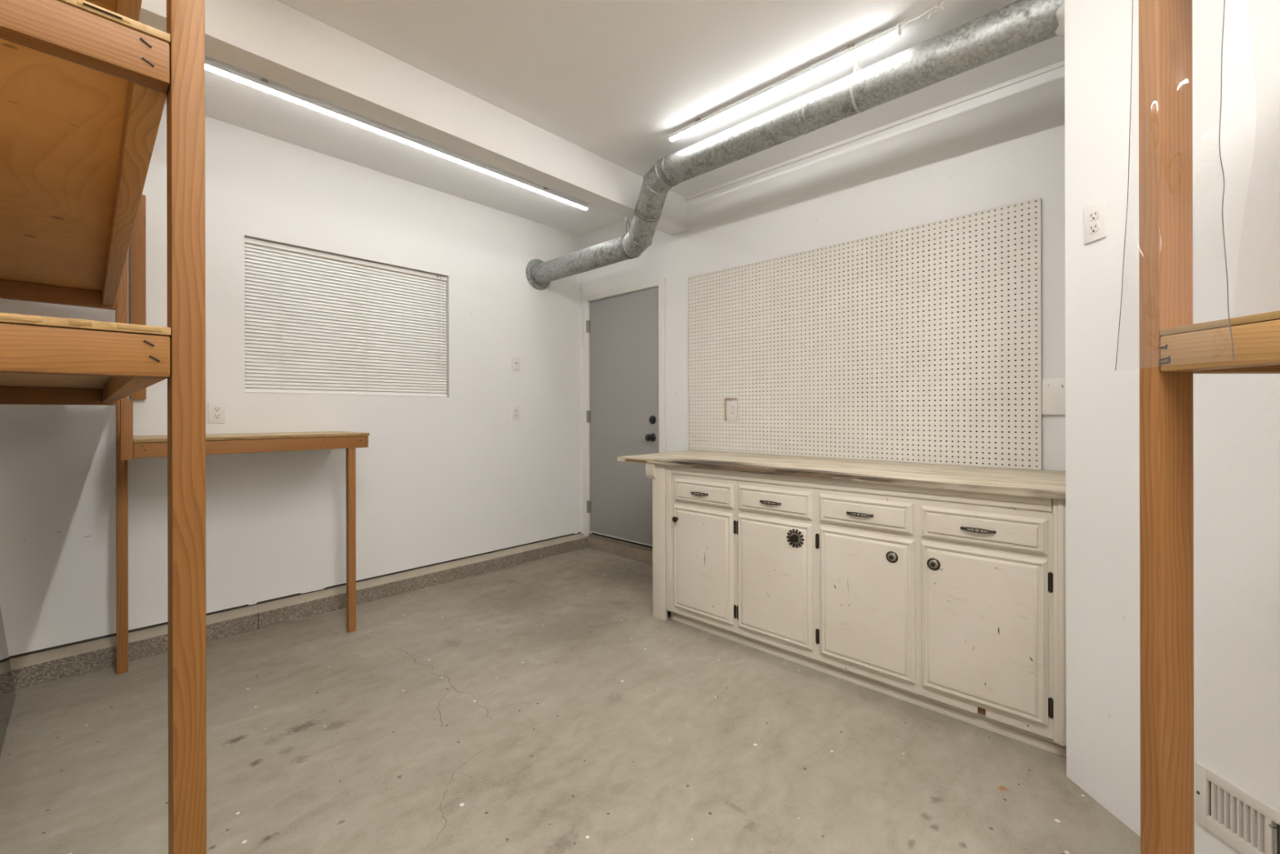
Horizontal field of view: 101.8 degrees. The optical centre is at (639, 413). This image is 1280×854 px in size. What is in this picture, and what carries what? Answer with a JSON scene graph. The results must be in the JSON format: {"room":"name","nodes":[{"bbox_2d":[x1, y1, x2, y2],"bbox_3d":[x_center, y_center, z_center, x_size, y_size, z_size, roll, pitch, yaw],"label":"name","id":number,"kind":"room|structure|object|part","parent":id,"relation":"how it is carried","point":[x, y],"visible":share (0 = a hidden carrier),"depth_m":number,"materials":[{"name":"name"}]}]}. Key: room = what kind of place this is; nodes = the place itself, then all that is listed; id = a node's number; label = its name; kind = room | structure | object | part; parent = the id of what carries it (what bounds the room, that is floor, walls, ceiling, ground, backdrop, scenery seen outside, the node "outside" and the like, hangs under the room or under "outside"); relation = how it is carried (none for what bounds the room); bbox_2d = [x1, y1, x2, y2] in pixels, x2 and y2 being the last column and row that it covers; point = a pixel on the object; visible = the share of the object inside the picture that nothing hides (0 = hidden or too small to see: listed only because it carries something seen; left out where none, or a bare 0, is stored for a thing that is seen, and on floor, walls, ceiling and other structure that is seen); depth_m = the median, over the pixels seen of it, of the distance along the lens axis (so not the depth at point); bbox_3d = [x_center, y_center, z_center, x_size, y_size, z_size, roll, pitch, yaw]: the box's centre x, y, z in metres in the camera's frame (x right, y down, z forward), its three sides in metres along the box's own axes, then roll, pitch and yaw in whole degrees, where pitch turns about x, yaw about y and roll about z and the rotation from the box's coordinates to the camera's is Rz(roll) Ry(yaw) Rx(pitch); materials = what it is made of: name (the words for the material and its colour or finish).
{"room":"garage workshop","nodes":[
{"label":"garage workshop","id":0,"kind":"room"},
{"bbox_2d":[0,102,581,656],"bbox_3d":[-2.420,-0.259,2.807,0.110,2.692,5.375,0,0,43],"label":"wall","id":1,"kind":"structure","parent":0,"point":[439,479],"depth_m":3.16,"materials":[{"name":"white paint"}]},
{"bbox_2d":[208,402,225,423],"bbox_3d":[-2.308,-0.003,2.838,0.008,0.115,0.072,0,0,43],"label":"duplex outlet","id":2,"kind":"object","parent":1,"relation":"attached to","point":[216,411],"visible":1,"depth_m":2.83,"materials":[{"name":"white plastic"}]},
{"bbox_2d":[213,413,221,418],"bbox_3d":[-2.306,0.016,2.837,0.002,0.025,0.034,0,0,43],"label":"receptacle","id":3,"kind":"object","parent":2,"relation":"attached to","point":[215,415],"depth_m":2.84,"materials":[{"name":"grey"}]},
{"bbox_2d":[213,406,221,411],"bbox_3d":[-2.306,-0.023,2.837,0.002,0.025,0.034,0,0,43],"label":"receptacle","id":4,"kind":"object","parent":2,"relation":"attached to","point":[215,408],"depth_m":2.84,"materials":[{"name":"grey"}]},
{"bbox_2d":[8,532,586,689],"bbox_3d":[-2.383,1.140,2.776,0.201,0.131,5.375,0,0,43],"label":"baseboard","id":5,"kind":"structure","parent":1,"relation":"attached to","point":[37,667],"depth_m":2.97,"materials":[{"name":"grey"}]},
{"bbox_2d":[244,246,444,396],"bbox_3d":[-1.873,-0.562,3.429,0.035,0.889,1.212,0,0,43],"label":"window","id":6,"kind":"structure","parent":1,"relation":"in","point":[246,246],"depth_m":3.35,"materials":[{"name":"glass"}]},
{"bbox_2d":[244,236,447,396],"bbox_3d":[-1.836,-0.560,3.393,0.038,0.880,1.204,0,0,43],"label":"window blind","id":7,"kind":"object","parent":6,"relation":"attached to","point":[283,366],"visible":0.93,"depth_m":3.31,"materials":[{"name":"white plastic"}]},
{"bbox_3d":[-2.118,-0.548,3.078,0.002,0.847,0.002,0,0,28],"label":"ladder cord","id":8,"kind":"part","parent":7,"relation":"part of","materials":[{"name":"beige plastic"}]},
{"bbox_3d":[-1.837,-0.125,3.395,0.022,0.011,1.204,0,0,43],"label":"rail","id":9,"kind":"part","parent":7,"relation":"part of","materials":[{"name":"white plastic"}]},
{"bbox_3d":[-1.796,-0.549,3.420,0.002,0.847,0.002,0,0,-2],"label":"ladder cord","id":10,"kind":"part","parent":7,"relation":"part of","materials":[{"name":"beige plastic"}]},
{"bbox_3d":[-1.459,-0.676,3.774,0.007,0.624,0.007,0,0,21],"label":"pull cord","id":11,"kind":"part","parent":7,"relation":"part of","materials":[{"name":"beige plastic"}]},
{"bbox_2d":[511,405,519,419],"bbox_3d":[-1.008,-0.004,4.221,0.008,0.115,0.072,0,0,43],"label":"duplex outlet","id":12,"kind":"object","parent":1,"relation":"attached to","point":[515,409],"visible":1,"depth_m":4.22,"materials":[{"name":"white plastic"}]},
{"bbox_2d":[511,356,519,370],"bbox_3d":[-1.006,-0.402,4.221,0.012,0.115,0.072,0,0,43],"label":"plate","id":13,"kind":"object","parent":1,"relation":"attached to","point":[515,360],"visible":1,"depth_m":4.22,"materials":[{"name":"white plastic"}]},
{"bbox_2d":[0,546,1140,853],"bbox_3d":[0.238,1.259,0.345,7.530,0.120,5.625,0,0,43],"label":"floor","id":14,"kind":"structure","parent":0,"point":[543,705],"depth_m":1.85,"materials":[{"name":"concrete"}]},
{"bbox_2d":[0,607,15,755],"bbox_3d":[-2.257,0.584,1.738,1.272,1.242,0.142,0,0,43],"label":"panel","id":15,"kind":"object","parent":14,"relation":"on","point":[7,694],"visible":1,"depth_m":2.08,"materials":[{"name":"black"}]},
{"bbox_2d":[0,0,206,853],"bbox_3d":[-2.034,-0.105,1.251,2.582,2.620,1.374,0,0,43],"label":"storage rack","id":16,"kind":"object","parent":14,"relation":"on","point":[85,85],"visible":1,"depth_m":0.81,"materials":[{"name":"orange wood"}]},
{"bbox_3d":[-2.840,-0.515,1.958,0.038,0.074,1.222,0,0,43],"label":"rail","id":17,"kind":"part","parent":16,"relation":"part of","materials":[{"name":"red wood"}]},
{"bbox_3d":[-2.839,-0.074,1.958,0.038,0.074,1.222,0,0,43],"label":"rail","id":18,"kind":"part","parent":16,"relation":"part of","materials":[{"name":"red wood"}]},
{"bbox_3d":[-1.137,-0.525,0.352,0.038,0.062,1.217,0,0,43],"label":"rail","id":19,"kind":"part","parent":16,"relation":"part of","materials":[{"name":"orange wood"}]},
{"bbox_3d":[-1.988,-0.561,1.153,2.378,0.012,1.217,0,0,43],"label":"shelf panel","id":20,"kind":"part","parent":16,"relation":"part of","materials":[{"name":"brown wood"}]},
{"bbox_3d":[-1.136,-0.084,0.352,0.038,0.062,1.217,0,0,43],"label":"rail","id":21,"kind":"part","parent":16,"relation":"part of","materials":[{"name":"orange wood"}]},
{"bbox_3d":[-1.987,-0.120,1.153,2.378,0.012,1.217,0,0,43],"label":"shelf panel","id":22,"kind":"part","parent":16,"relation":"part of","materials":[{"name":"brown wood"}]},
{"bbox_3d":[-1.976,-0.995,1.167,2.378,0.012,1.256,0,0,43],"label":"shelf panel","id":23,"kind":"part","parent":16,"relation":"part of","materials":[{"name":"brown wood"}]},
{"bbox_3d":[-2.424,0.056,2.434,0.063,2.300,0.038,0,0,43],"label":"post","id":24,"kind":"part","parent":16,"relation":"part of","materials":[{"name":"red wood"}]},
{"bbox_3d":[-1.587,-0.958,1.583,2.302,0.062,0.038,0,0,43],"label":"rail","id":25,"kind":"part","parent":16,"relation":"part of","materials":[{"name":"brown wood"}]},
{"bbox_3d":[-1.585,-0.083,1.583,2.302,0.062,0.038,0,0,43],"label":"rail","id":26,"kind":"part","parent":16,"relation":"part of","materials":[{"name":"brown wood"}]},
{"bbox_3d":[-1.586,-0.524,1.583,2.302,0.062,0.038,0,0,43],"label":"rail","id":27,"kind":"part","parent":16,"relation":"part of","materials":[{"name":"brown wood"}]},
{"bbox_3d":[-0.715,-0.108,0.819,0.064,2.620,0.040,0,0,43],"label":"post","id":28,"kind":"part","parent":16,"relation":"part of","materials":[{"name":"orange wood"}]},
{"bbox_2d":[120,400,369,632],"bbox_3d":[-2.046,0.574,2.740,0.524,1.262,0.990,0,0,43],"label":"side table","id":29,"kind":"object","parent":14,"relation":"on","point":[131,446],"visible":0.98,"depth_m":2.69,"materials":[{"name":"red wood"}]},
{"bbox_3d":[-1.599,0.698,2.879,0.043,1.012,0.038,0,0,43],"label":"leg","id":30,"kind":"part","parent":29,"relation":"part of","materials":[{"name":"red wood"}]},
{"bbox_2d":[645,462,1066,757],"bbox_3d":[1.006,0.746,2.705,1.930,0.904,0.820,0,0,43],"label":"base cabinet","id":31,"kind":"object","parent":14,"relation":"on","point":[952,603],"visible":0.97,"depth_m":2.17,"materials":[{"name":"beige paint"}]},
{"bbox_3d":[0.371,0.747,3.318,0.093,0.904,0.770,0,0,43],"label":"panel","id":32,"kind":"part","parent":31,"relation":"part of","materials":[{"name":"beige paint"}]},
{"bbox_3d":[0.198,0.595,2.921,0.032,0.032,0.027,0,0,43],"label":"knob","id":33,"kind":"part","parent":31,"relation":"part of","materials":[{"name":"brown metal"}]},
{"bbox_3d":[0.317,0.435,2.815,0.115,0.019,0.019,0,0,43],"label":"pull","id":34,"kind":"part","parent":31,"relation":"part of","materials":[{"name":"brown metal"}]},
{"bbox_3d":[0.336,0.810,2.826,0.393,0.579,0.024,0,0,43],"label":"door","id":35,"kind":"part","parent":31,"relation":"part of","materials":[{"name":"beige paint"}]},
{"bbox_3d":[0.340,0.432,2.822,0.390,0.124,0.024,0,0,43],"label":"drawer","id":36,"kind":"part","parent":31,"relation":"part of","materials":[{"name":"beige paint"}]},
{"bbox_3d":[0.628,0.433,2.522,0.115,0.019,0.019,0,0,43],"label":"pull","id":37,"kind":"part","parent":31,"relation":"part of","materials":[{"name":"brown metal"}]},
{"bbox_3d":[0.646,0.805,2.535,0.398,0.580,0.024,0,0,43],"label":"door","id":38,"kind":"part","parent":31,"relation":"part of","materials":[{"name":"beige paint"}]},
{"bbox_3d":[0.648,0.429,2.532,0.393,0.126,0.024,0,0,43],"label":"drawer","id":39,"kind":"part","parent":31,"relation":"part of","materials":[{"name":"beige paint"}]},
{"bbox_3d":[0.719,0.586,2.430,0.089,0.087,0.027,0,0,43],"label":"knob","id":40,"kind":"part","parent":31,"relation":"part of","materials":[{"name":"brown metal"}]},
{"bbox_2d":[617,449,1066,499],"bbox_3d":[0.925,0.281,2.792,2.166,0.026,0.812,0,0,43],"label":"countertop","id":41,"kind":"structure","parent":31,"relation":"on","point":[1050,484],"depth_m":2.40,"materials":[{"name":"paint"}]},
{"bbox_3d":[0.938,0.433,2.230,0.115,0.019,0.019,0,0,43],"label":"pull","id":42,"kind":"part","parent":31,"relation":"part of","materials":[{"name":"brown metal"}]},
{"bbox_3d":[0.802,0.319,2.393,1.720,0.049,0.016,0,0,43],"label":"rail","id":43,"kind":"part","parent":31,"relation":"part of","materials":[{"name":"beige paint"}]},
{"bbox_3d":[0.960,0.430,2.239,0.393,0.126,0.024,0,0,43],"label":"drawer","id":44,"kind":"part","parent":31,"relation":"part of","materials":[{"name":"beige paint"}]},
{"bbox_3d":[0.964,0.805,2.236,0.397,0.581,0.024,0,0,43],"label":"door","id":45,"kind":"part","parent":31,"relation":"part of","materials":[{"name":"beige paint"}]},
{"bbox_3d":[1.035,0.593,2.141,0.047,0.047,0.017,0,0,43],"label":"knob","id":46,"kind":"part","parent":31,"relation":"part of","materials":[{"name":"brown metal"}]},
{"bbox_3d":[1.147,0.591,2.035,0.047,0.047,0.017,0,0,43],"label":"knob","id":47,"kind":"part","parent":31,"relation":"part of","materials":[{"name":"brown metal"}]},
{"bbox_3d":[1.254,0.435,1.934,0.115,0.019,0.019,0,0,43],"label":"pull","id":48,"kind":"part","parent":31,"relation":"part of","materials":[{"name":"brown metal"}]},
{"bbox_3d":[1.271,0.432,1.947,0.401,0.124,0.024,0,0,43],"label":"drawer","id":49,"kind":"part","parent":31,"relation":"part of","materials":[{"name":"beige paint"}]},
{"bbox_3d":[1.271,0.801,1.947,0.403,0.579,0.024,0,0,43],"label":"door","id":50,"kind":"part","parent":31,"relation":"part of","materials":[{"name":"beige paint"}]},
{"bbox_2d":[1138,0,1279,853],"bbox_3d":[1.181,-0.113,0.283,0.531,2.620,1.326,0,0,-2],"label":"shelf","id":51,"kind":"object","parent":14,"relation":"on","point":[1173,348],"visible":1,"depth_m":0.90,"materials":[{"name":"red wood"}]},
{"bbox_3d":[0.930,-0.112,0.920,0.064,2.620,0.036,0,0,-2],"label":"post","id":52,"kind":"part","parent":51,"relation":"part of","materials":[{"name":"red wood"}]},
{"bbox_2d":[1115,0,1234,370],"bbox_3d":[0.874,-0.450,0.848,0.043,0.745,0.188,0,0,-2],"label":"cable","id":53,"kind":"object","parent":51,"relation":"hanging from","point":[1132,0],"visible":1,"depth_m":0.79,"materials":[{"name":"white plastic"}]},
{"bbox_3d":[1.183,-0.141,0.284,0.528,0.011,1.251,0,0,-2],"label":"shelf panel","id":54,"kind":"part","parent":51,"relation":"part of","materials":[{"name":"brown wood"}]},
{"bbox_3d":[0.937,-0.102,0.276,0.038,0.062,1.251,0,0,-2],"label":"rail","id":55,"kind":"part","parent":51,"relation":"part of","materials":[{"name":"brown wood"}]},
{"bbox_3d":[1.163,-0.103,0.927,0.402,0.062,0.036,0,0,-2],"label":"rail","id":56,"kind":"part","parent":51,"relation":"part of","materials":[{"name":"red wood"}]},
{"bbox_2d":[164,0,1064,235],"bbox_3d":[0.231,-1.661,0.345,7.530,0.100,5.625,0,0,43],"label":"ceiling","id":57,"kind":"structure","parent":0,"point":[611,79],"depth_m":2.44,"materials":[{"name":"paint"}]},
{"bbox_2d":[204,59,588,210],"bbox_3d":[-1.244,-1.582,3.112,0.037,0.051,2.443,0,0,43],"label":"light","id":58,"kind":"object","parent":57,"relation":"attached to","point":[263,85],"visible":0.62,"depth_m":2.85,"materials":[{"name":"grey plastic"}]},
{"bbox_2d":[525,0,1064,289],"bbox_3d":[0.323,-1.327,3.112,0.336,0.567,3.496,0,0,-43],"label":"duct","id":59,"kind":"object","parent":57,"relation":"hanging from","point":[1017,25],"visible":0.97,"depth_m":2.42,"materials":[{"name":"metal"}]},
{"bbox_2d":[668,0,946,142],"bbox_3d":[0.690,-1.586,2.501,1.422,0.051,0.042,0,0,43],"label":"light","id":60,"kind":"object","parent":57,"relation":"attached to","point":[852,51],"visible":1,"depth_m":2.43,"materials":[{"name":"grey plastic"}]},
{"bbox_2d":[670,30,897,141],"bbox_3d":[0.623,-1.567,2.568,1.213,0.014,0.033,0,0,43],"label":"diffuser","id":61,"kind":"object","parent":60,"relation":"attached to","point":[887,35],"depth_m":2.46,"materials":[{"name":"white plastic"}]},
{"bbox_3d":[1.138,-1.595,2.080,0.192,0.033,0.042,0,0,43],"label":"power cord","id":62,"kind":"part","parent":60,"relation":"part of","materials":[{"name":"white plastic"}]},
{"bbox_2d":[580,66,1066,533],"bbox_3d":[0.736,-0.207,3.610,3.607,2.810,0.120,0,0,43],"label":"wall","id":63,"kind":"structure","parent":0,"point":[1005,146],"depth_m":2.95,"materials":[{"name":"white paint"}]},
{"bbox_2d":[139,0,686,235],"bbox_3d":[-1.548,-1.484,1.984,0.144,0.245,5.375,0,0,43],"label":"beam","id":64,"kind":"structure","parent":63,"relation":"attached to","point":[273,40],"depth_m":2.37,"materials":[{"name":"paint"}]},
{"bbox_2d":[586,536,653,564],"bbox_3d":[0.102,1.149,4.207,1.520,0.101,0.124,0,0,43],"label":"baseboard","id":65,"kind":"structure","parent":63,"relation":"attached to","point":[642,555],"depth_m":4.37,"materials":[{"name":"concrete"}]},
{"bbox_2d":[582,278,666,551],"bbox_3d":[-0.132,0.027,4.382,0.963,2.144,0.186,0,0,43],"label":"door","id":66,"kind":"structure","parent":63,"relation":"in","point":[624,329],"depth_m":4.37,"materials":[{"name":"grey paint"}]},
{"bbox_3d":[0.078,0.192,4.107,0.066,0.066,0.072,0,0,43],"label":"knob","id":67,"kind":"part","parent":66,"relation":"part of","materials":[{"name":"black metal"}]},
{"bbox_2d":[728,401,737,417],"bbox_3d":[0.644,-0.023,3.610,0.072,0.115,0.008,0,0,43],"label":"duplex outlet","id":68,"kind":"object","parent":63,"relation":"attached to","point":[732,406],"visible":1,"depth_m":3.61,"materials":[{"name":"white plastic"}]},
{"bbox_2d":[688,197,1042,470],"bbox_3d":[1.124,-0.368,3.144,2.075,1.270,0.025,0,0,43],"label":"pegboard","id":69,"kind":"object","parent":63,"relation":"attached to","point":[919,344],"visible":1,"depth_m":2.89,"materials":[{"name":"white"}]},
{"bbox_2d":[685,60,1064,200],"bbox_3d":[1.164,-1.602,3.114,2.259,0.022,0.012,0,0,43],"label":"trim","id":70,"kind":"structure","parent":63,"relation":"attached to","point":[1061,64],"depth_m":2.87,"materials":[{"name":"white paint"}]},
{"bbox_2d":[1041,377,1065,414],"bbox_3d":[1.930,-0.077,2.386,0.137,0.166,0.030,0,0,43],"label":"cover plate","id":71,"kind":"object","parent":63,"relation":"attached to","point":[1053,390],"visible":0.73,"depth_m":2.40,"materials":[{"name":"white paint"}]},
{"bbox_2d":[1064,0,1279,853],"bbox_3d":[2.719,-0.211,0.377,3.753,2.810,2.175,0,0,43],"label":"wall","id":72,"kind":"structure","parent":0,"point":[1237,416],"depth_m":1.32,"materials":[{"name":"white paint"}]},
{"bbox_2d":[1084,199,1106,244],"bbox_3d":[1.401,-0.589,1.603,0.008,0.115,0.072,0,0,-2],"label":"duplex outlet","id":73,"kind":"object","parent":72,"relation":"attached to","point":[1095,215],"visible":1,"depth_m":1.60,"materials":[{"name":"white plastic"}]},
{"bbox_2d":[1088,222,1098,233],"bbox_3d":[1.399,-0.570,1.603,0.002,0.025,0.034,0,0,-2],"label":"receptacle","id":74,"kind":"object","parent":73,"relation":"attached to","point":[1093,227],"depth_m":1.60,"materials":[{"name":"white plastic"}]},
{"bbox_2d":[1088,210,1098,221],"bbox_3d":[1.399,-0.609,1.603,0.002,0.025,0.034,0,0,-2],"label":"receptacle","id":75,"kind":"object","parent":73,"relation":"attached to","point":[1093,215],"depth_m":1.60,"materials":[{"name":"white plastic"}]},
{"bbox_2d":[1195,761,1279,853],"bbox_3d":[1.427,0.958,1.139,0.053,0.150,0.360,0,0,-2],"label":"air vent","id":76,"kind":"object","parent":72,"relation":"in","point":[1249,824],"visible":1,"depth_m":1.24,"materials":[{"name":"white metal"}]},
{"bbox_3d":[1.407,0.918,1.156,0.012,0.006,0.007,0,0,-2],"label":"lever","id":77,"kind":"part","parent":76,"relation":"part of","materials":[{"name":"silver metal"}]}
]}

